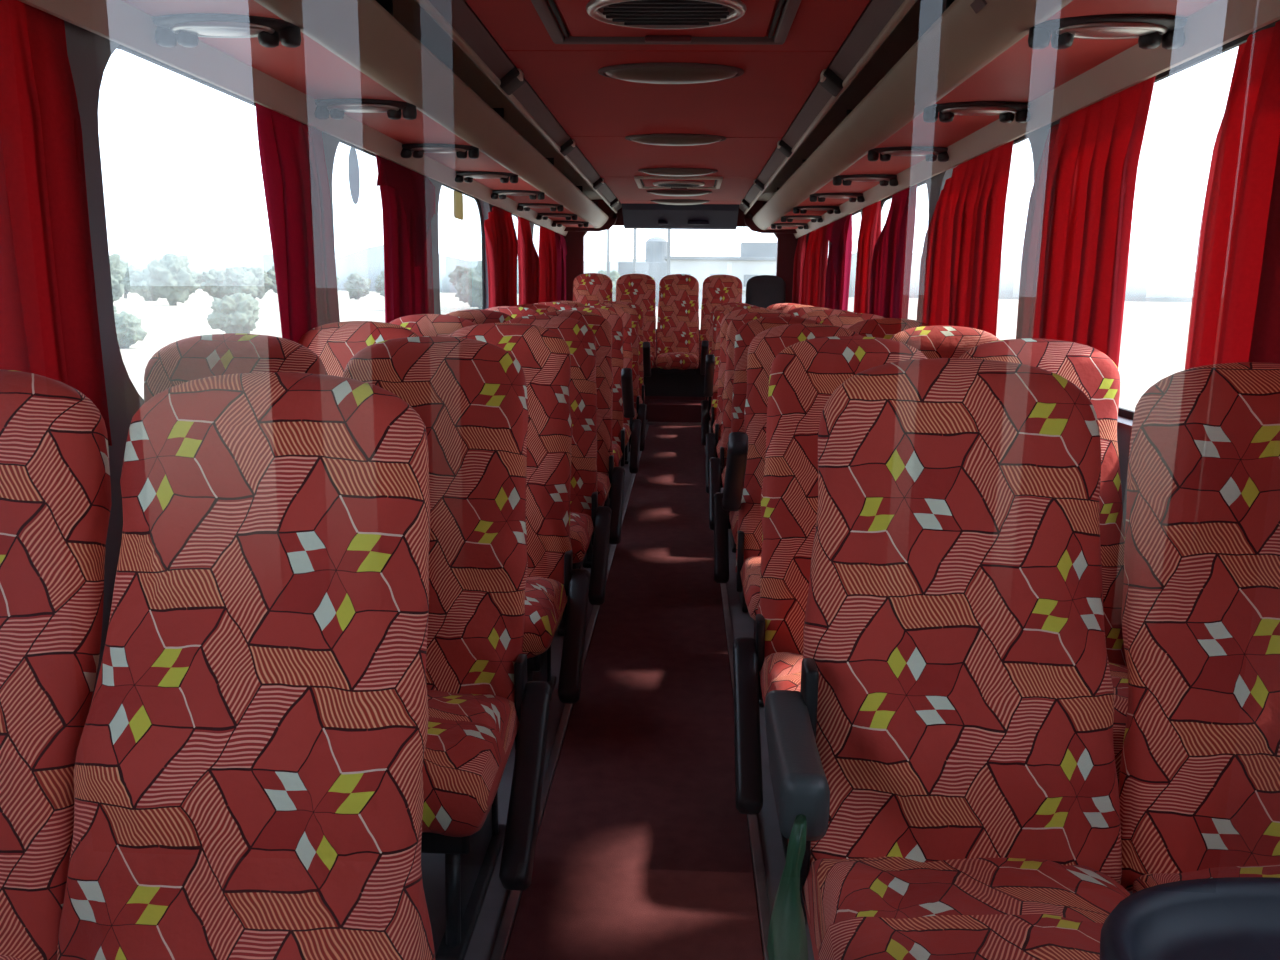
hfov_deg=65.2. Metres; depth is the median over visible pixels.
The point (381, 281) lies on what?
tree
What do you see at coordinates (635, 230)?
utility pole
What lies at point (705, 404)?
seat
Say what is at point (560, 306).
seat
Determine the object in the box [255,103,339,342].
curtain
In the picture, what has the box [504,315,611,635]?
seat
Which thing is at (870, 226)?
curtain
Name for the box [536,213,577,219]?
console
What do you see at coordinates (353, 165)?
sticker
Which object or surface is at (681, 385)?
panel
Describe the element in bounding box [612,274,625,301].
tree
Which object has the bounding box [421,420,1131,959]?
floor
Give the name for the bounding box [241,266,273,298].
tree
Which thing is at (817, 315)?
seat
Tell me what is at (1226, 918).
waste bin
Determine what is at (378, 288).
tree
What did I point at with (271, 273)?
tree
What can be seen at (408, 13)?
trim
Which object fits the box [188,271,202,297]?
tree
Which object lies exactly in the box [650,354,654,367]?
cushion
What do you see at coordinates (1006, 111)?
console
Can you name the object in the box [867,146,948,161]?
console
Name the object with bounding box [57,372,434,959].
seat
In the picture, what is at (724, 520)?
seat
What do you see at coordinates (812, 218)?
console
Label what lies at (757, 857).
trim
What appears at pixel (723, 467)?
cushion
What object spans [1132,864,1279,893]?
cushion
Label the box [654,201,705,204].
diffuser
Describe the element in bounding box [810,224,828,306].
curtain
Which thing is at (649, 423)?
trim
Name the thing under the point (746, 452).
seat
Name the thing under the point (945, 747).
seat
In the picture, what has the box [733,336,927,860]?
seat
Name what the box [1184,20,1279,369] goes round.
curtain
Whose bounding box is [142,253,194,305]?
tree
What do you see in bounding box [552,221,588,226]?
console
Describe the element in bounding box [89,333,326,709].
seat
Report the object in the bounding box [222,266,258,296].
tree
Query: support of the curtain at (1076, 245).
hanging from the luggage rack at (965, 55)
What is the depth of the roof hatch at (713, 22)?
2.79 m
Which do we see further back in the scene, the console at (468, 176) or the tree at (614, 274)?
the tree at (614, 274)
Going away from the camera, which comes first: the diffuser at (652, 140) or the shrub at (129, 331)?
the diffuser at (652, 140)
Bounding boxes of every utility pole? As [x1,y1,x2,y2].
[607,229,609,276]
[633,229,636,273]
[667,229,670,274]
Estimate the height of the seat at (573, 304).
1.087 m
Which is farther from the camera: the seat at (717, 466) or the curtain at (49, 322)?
the seat at (717, 466)
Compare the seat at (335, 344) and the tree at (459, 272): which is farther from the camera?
the tree at (459, 272)
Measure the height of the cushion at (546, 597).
0.162 m
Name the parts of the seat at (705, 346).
armrest, backrest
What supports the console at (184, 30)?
attached to the luggage rack at (348, 49)
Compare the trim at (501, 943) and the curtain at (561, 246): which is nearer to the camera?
the trim at (501, 943)
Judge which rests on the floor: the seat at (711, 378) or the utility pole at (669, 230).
the seat at (711, 378)
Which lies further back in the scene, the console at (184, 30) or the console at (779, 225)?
the console at (779, 225)
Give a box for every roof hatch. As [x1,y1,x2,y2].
[531,0,800,44]
[634,176,722,188]
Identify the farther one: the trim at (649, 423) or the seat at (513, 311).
the trim at (649, 423)
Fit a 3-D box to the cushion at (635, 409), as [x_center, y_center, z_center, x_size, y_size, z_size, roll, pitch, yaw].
[-0.241,-0.451,7.064,0.438,0.158,0.450,1,11,2]
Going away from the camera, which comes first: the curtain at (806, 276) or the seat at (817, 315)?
the seat at (817, 315)
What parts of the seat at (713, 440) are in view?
armrest, backrest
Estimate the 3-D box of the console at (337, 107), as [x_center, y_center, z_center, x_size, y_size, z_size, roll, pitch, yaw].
[-0.860,-1.153,3.121,0.330,0.046,0.150,1,11,2]
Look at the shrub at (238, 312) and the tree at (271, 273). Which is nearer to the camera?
the shrub at (238, 312)
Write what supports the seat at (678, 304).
on the panel
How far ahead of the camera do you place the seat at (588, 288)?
9.47 m
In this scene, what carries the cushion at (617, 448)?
on the seat at (623, 397)
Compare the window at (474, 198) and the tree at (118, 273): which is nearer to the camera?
the window at (474, 198)
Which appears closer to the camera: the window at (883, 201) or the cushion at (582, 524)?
the cushion at (582, 524)
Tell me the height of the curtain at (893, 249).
0.839 m
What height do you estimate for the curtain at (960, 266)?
0.839 m
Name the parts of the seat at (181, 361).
backrest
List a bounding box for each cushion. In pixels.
[0,955,20,959]
[422,690,518,836]
[522,576,567,658]
[570,512,594,562]
[597,472,610,506]
[612,444,622,466]
[623,423,630,445]
[633,408,637,419]
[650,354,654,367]
[655,352,698,369]
[716,440,720,457]
[722,466,725,488]
[729,511,738,543]
[740,556,760,620]
[759,652,802,706]
[802,856,1130,959]
[1109,662,1127,778]
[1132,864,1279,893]
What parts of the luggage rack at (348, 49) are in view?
rail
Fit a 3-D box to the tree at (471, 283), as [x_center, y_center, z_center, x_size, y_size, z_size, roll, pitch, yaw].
[-15.212,-17.664,95.179,4.268,5.680,4.641,-5,12,-27]
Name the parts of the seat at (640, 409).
backrest, armrest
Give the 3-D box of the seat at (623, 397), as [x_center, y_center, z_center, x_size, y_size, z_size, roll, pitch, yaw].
[-0.287,-0.379,5.422,0.509,1.087,0.677,1,11,2]
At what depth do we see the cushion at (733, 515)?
3.78 m
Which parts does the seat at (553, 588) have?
backrest, seat frame, armrest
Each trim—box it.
[393,0,945,200]
[490,424,648,959]
[622,203,738,229]
[648,422,700,425]
[705,446,770,959]
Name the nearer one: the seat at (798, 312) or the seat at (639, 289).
the seat at (798, 312)
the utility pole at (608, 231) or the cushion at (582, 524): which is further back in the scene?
the utility pole at (608, 231)
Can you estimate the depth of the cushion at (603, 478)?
4.43 m
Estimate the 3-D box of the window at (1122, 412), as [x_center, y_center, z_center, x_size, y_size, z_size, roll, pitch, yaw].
[1.285,-0.571,2.461,0.015,0.895,1.320,1,11,2]
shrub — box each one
[114,311,147,348]
[206,293,260,333]
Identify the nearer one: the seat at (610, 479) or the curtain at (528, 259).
the seat at (610, 479)
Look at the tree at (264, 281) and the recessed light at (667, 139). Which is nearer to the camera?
the recessed light at (667, 139)
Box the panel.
[643,368,704,396]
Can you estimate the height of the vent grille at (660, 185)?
0.018 m
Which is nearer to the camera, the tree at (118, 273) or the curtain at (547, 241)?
the curtain at (547, 241)
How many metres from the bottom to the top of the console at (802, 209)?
0.046 m
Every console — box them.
[152,13,300,47]
[315,98,416,119]
[401,143,478,158]
[455,171,517,182]
[491,190,544,199]
[517,203,563,211]
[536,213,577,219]
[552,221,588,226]
[771,223,808,228]
[781,215,822,222]
[793,206,840,213]
[809,193,864,201]
[833,174,897,185]
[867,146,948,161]
[923,101,1029,122]
[1028,14,1187,49]
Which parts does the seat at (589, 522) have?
backrest, seat frame, armrest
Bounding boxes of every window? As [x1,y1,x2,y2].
[116,45,255,106]
[340,140,375,156]
[442,183,484,309]
[881,181,925,210]
[1013,135,1027,144]
[1118,19,1279,419]
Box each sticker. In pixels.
[348,147,359,203]
[453,190,462,219]
[970,0,986,13]
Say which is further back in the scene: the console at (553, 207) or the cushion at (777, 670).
the console at (553, 207)
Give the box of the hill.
[120,245,1194,301]
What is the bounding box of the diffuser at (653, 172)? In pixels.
[642,170,712,175]
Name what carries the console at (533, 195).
attached to the luggage rack at (348, 49)
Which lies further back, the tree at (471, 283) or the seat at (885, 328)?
the tree at (471, 283)
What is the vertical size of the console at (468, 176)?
0.046 m
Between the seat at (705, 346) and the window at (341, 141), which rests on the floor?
the seat at (705, 346)
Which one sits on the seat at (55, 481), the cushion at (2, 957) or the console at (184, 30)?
the cushion at (2, 957)
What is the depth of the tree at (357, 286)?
163.11 m
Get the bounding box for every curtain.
[0,0,111,445]
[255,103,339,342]
[376,155,435,322]
[484,206,517,307]
[517,216,539,304]
[539,226,556,302]
[555,232,566,300]
[792,234,806,304]
[802,230,815,305]
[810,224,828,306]
[824,214,851,310]
[853,200,880,313]
[869,184,916,318]
[917,140,1013,335]
[1016,76,1155,367]
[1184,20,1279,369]
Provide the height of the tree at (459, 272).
6.432 m
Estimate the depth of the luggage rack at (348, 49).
2.86 m
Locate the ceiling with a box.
[465,0,869,204]
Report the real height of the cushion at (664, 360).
0.162 m
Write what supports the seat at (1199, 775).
on the floor
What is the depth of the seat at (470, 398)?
2.10 m
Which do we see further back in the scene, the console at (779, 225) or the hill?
the hill
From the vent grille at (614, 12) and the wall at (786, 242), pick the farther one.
the wall at (786, 242)
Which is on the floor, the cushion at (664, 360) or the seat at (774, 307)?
the seat at (774, 307)
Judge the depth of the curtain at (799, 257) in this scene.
9.31 m
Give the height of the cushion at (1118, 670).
0.162 m
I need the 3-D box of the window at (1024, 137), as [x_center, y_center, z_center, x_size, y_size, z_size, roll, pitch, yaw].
[1.350,-0.840,3.864,0.015,0.895,1.300,1,11,2]
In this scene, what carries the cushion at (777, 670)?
on the seat at (804, 375)
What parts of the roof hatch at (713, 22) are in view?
hatch panel, hatch handle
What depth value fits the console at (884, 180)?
4.90 m
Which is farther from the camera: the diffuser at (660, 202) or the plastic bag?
the diffuser at (660, 202)
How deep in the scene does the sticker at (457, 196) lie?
5.70 m
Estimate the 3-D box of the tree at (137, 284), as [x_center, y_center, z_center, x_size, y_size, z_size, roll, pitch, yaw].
[-62.913,-24.516,128.192,4.768,5.538,5.215,2,11,7]
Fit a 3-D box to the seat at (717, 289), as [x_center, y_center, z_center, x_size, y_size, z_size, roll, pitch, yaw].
[0.762,-1.449,9.267,0.415,0.900,0.639,1,11,2]
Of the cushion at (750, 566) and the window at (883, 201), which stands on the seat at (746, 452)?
the cushion at (750, 566)
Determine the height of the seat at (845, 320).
1.087 m
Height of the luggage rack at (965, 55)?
0.310 m
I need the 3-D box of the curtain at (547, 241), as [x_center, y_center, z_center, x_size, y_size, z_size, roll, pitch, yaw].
[-0.800,-1.782,8.756,0.082,0.839,0.811,1,11,2]
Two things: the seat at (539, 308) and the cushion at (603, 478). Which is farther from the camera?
the seat at (539, 308)
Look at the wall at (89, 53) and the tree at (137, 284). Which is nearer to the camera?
the wall at (89, 53)
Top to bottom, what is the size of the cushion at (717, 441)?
0.162 m
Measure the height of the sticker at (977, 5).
0.022 m
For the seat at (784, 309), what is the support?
on the floor
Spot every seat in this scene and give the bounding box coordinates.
[0,369,111,959]
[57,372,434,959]
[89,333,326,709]
[298,321,418,376]
[343,336,551,959]
[390,314,475,336]
[446,309,512,324]
[447,323,589,703]
[485,306,539,318]
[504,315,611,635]
[515,304,558,314]
[535,302,572,310]
[541,310,624,567]
[553,301,584,307]
[563,307,634,507]
[573,273,612,305]
[583,305,640,473]
[594,303,646,463]
[605,301,650,444]
[616,274,655,367]
[655,274,698,373]
[699,275,741,363]
[700,302,749,399]
[701,304,757,445]
[704,306,765,432]
[706,308,779,492]
[709,312,795,552]
[713,317,822,611]
[722,324,860,706]
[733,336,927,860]
[745,275,785,307]
[765,358,1130,959]
[766,303,800,310]
[775,305,813,312]
[786,307,828,317]
[801,309,853,322]
[820,313,884,328]
[848,318,929,338]
[890,325,999,358]
[959,338,1127,787]
[1119,362,1279,893]
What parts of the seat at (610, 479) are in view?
backrest, armrest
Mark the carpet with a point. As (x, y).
(643, 848)
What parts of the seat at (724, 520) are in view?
armrest, backrest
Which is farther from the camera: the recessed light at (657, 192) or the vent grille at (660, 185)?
the recessed light at (657, 192)
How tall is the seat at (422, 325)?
1.087 m
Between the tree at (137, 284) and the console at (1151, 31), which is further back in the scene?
the tree at (137, 284)
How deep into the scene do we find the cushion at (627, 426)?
6.16 m
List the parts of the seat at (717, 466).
armrest, backrest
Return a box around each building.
[618,237,666,305]
[664,242,776,308]
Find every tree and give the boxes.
[109,254,126,301]
[120,260,140,297]
[126,267,158,300]
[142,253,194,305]
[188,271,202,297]
[200,269,227,298]
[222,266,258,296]
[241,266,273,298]
[267,266,276,292]
[343,272,370,298]
[375,271,383,293]
[379,274,384,296]
[448,261,481,300]
[458,264,481,308]
[598,270,620,281]
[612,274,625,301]
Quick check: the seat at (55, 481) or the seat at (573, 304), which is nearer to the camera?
the seat at (55, 481)
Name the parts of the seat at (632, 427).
backrest, armrest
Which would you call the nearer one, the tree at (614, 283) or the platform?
the platform
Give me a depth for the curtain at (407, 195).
4.21 m
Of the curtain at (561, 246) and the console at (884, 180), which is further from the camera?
the curtain at (561, 246)
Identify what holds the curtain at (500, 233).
hanging from the luggage rack at (348, 49)
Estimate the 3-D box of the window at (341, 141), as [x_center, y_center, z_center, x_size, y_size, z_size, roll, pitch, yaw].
[-1.111,-0.937,4.214,0.015,0.895,1.400,1,11,2]
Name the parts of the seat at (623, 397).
backrest, armrest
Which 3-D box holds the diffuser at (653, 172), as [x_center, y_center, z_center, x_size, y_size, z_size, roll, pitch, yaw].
[0.244,-1.982,6.458,0.480,0.035,0.240,1,11,2]
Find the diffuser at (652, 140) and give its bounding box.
[630,136,720,145]
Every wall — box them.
[64,20,533,705]
[564,199,797,367]
[806,119,1132,530]
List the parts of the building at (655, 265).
tank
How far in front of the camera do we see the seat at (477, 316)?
4.75 m
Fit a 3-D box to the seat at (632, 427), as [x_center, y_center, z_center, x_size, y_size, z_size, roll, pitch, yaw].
[-0.246,-0.543,6.277,0.507,1.088,0.678,1,11,2]
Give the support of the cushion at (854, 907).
on the seat at (945, 747)
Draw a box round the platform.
[644,396,710,422]
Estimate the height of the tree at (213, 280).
5.478 m
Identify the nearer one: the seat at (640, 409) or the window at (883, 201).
the window at (883, 201)
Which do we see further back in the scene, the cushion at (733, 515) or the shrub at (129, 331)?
the shrub at (129, 331)
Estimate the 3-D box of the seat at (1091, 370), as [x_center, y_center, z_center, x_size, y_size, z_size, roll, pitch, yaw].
[0.945,0.244,2.255,0.447,1.088,0.680,1,11,2]
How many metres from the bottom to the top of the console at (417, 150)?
0.046 m
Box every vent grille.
[598,0,733,24]
[658,184,698,186]
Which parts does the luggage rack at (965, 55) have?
rail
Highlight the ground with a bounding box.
[113,289,1191,410]
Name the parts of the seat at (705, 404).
armrest, backrest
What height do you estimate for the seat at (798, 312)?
1.087 m
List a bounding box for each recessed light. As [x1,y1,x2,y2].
[598,62,743,83]
[625,133,725,145]
[638,168,717,175]
[647,190,711,195]
[651,199,709,204]
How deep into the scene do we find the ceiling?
3.90 m
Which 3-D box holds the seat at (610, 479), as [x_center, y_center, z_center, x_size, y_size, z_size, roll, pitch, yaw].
[-0.325,-0.216,4.569,0.507,1.088,0.678,1,11,2]
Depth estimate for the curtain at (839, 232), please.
6.86 m
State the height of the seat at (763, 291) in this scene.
0.900 m
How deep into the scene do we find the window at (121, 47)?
2.57 m
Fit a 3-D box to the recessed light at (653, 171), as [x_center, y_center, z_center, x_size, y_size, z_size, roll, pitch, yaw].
[0.244,-1.984,6.458,0.514,0.040,0.274,1,11,2]
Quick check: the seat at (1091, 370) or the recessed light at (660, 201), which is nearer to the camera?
the seat at (1091, 370)
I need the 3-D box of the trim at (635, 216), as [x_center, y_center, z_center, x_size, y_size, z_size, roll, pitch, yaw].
[0.379,-2.488,9.386,1.060,0.245,0.708,1,11,2]
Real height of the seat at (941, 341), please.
1.087 m
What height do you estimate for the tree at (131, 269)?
6.858 m
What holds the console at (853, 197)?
attached to the luggage rack at (965, 55)
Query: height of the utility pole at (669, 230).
12.200 m
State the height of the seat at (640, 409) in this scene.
1.087 m
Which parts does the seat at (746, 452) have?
armrest, backrest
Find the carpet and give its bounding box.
[504,425,763,959]
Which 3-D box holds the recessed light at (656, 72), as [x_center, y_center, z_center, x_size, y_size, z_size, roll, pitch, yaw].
[0.108,-1.421,3.514,0.514,0.040,0.274,1,11,2]
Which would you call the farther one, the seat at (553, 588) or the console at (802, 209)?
the console at (802, 209)
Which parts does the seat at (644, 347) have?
backrest, armrest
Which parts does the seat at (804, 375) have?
armrest, backrest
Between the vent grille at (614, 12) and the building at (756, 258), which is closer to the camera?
the vent grille at (614, 12)
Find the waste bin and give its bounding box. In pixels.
[1100,877,1279,959]
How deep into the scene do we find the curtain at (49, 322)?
1.86 m
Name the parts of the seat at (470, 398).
backrest, seat frame, armrest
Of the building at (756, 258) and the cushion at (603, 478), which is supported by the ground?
the building at (756, 258)
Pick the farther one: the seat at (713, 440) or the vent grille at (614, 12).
the seat at (713, 440)
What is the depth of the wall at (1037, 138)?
3.14 m
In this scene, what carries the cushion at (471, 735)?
on the seat at (470, 398)
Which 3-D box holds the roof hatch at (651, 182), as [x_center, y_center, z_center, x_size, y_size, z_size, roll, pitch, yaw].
[0.276,-2.120,7.144,0.606,0.031,0.684,1,11,2]
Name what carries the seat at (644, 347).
on the floor
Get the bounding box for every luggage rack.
[18,0,621,235]
[739,0,1279,237]
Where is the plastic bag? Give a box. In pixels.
[767,814,807,959]
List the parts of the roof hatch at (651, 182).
hatch panel, hatch handle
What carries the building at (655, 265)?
on the ground

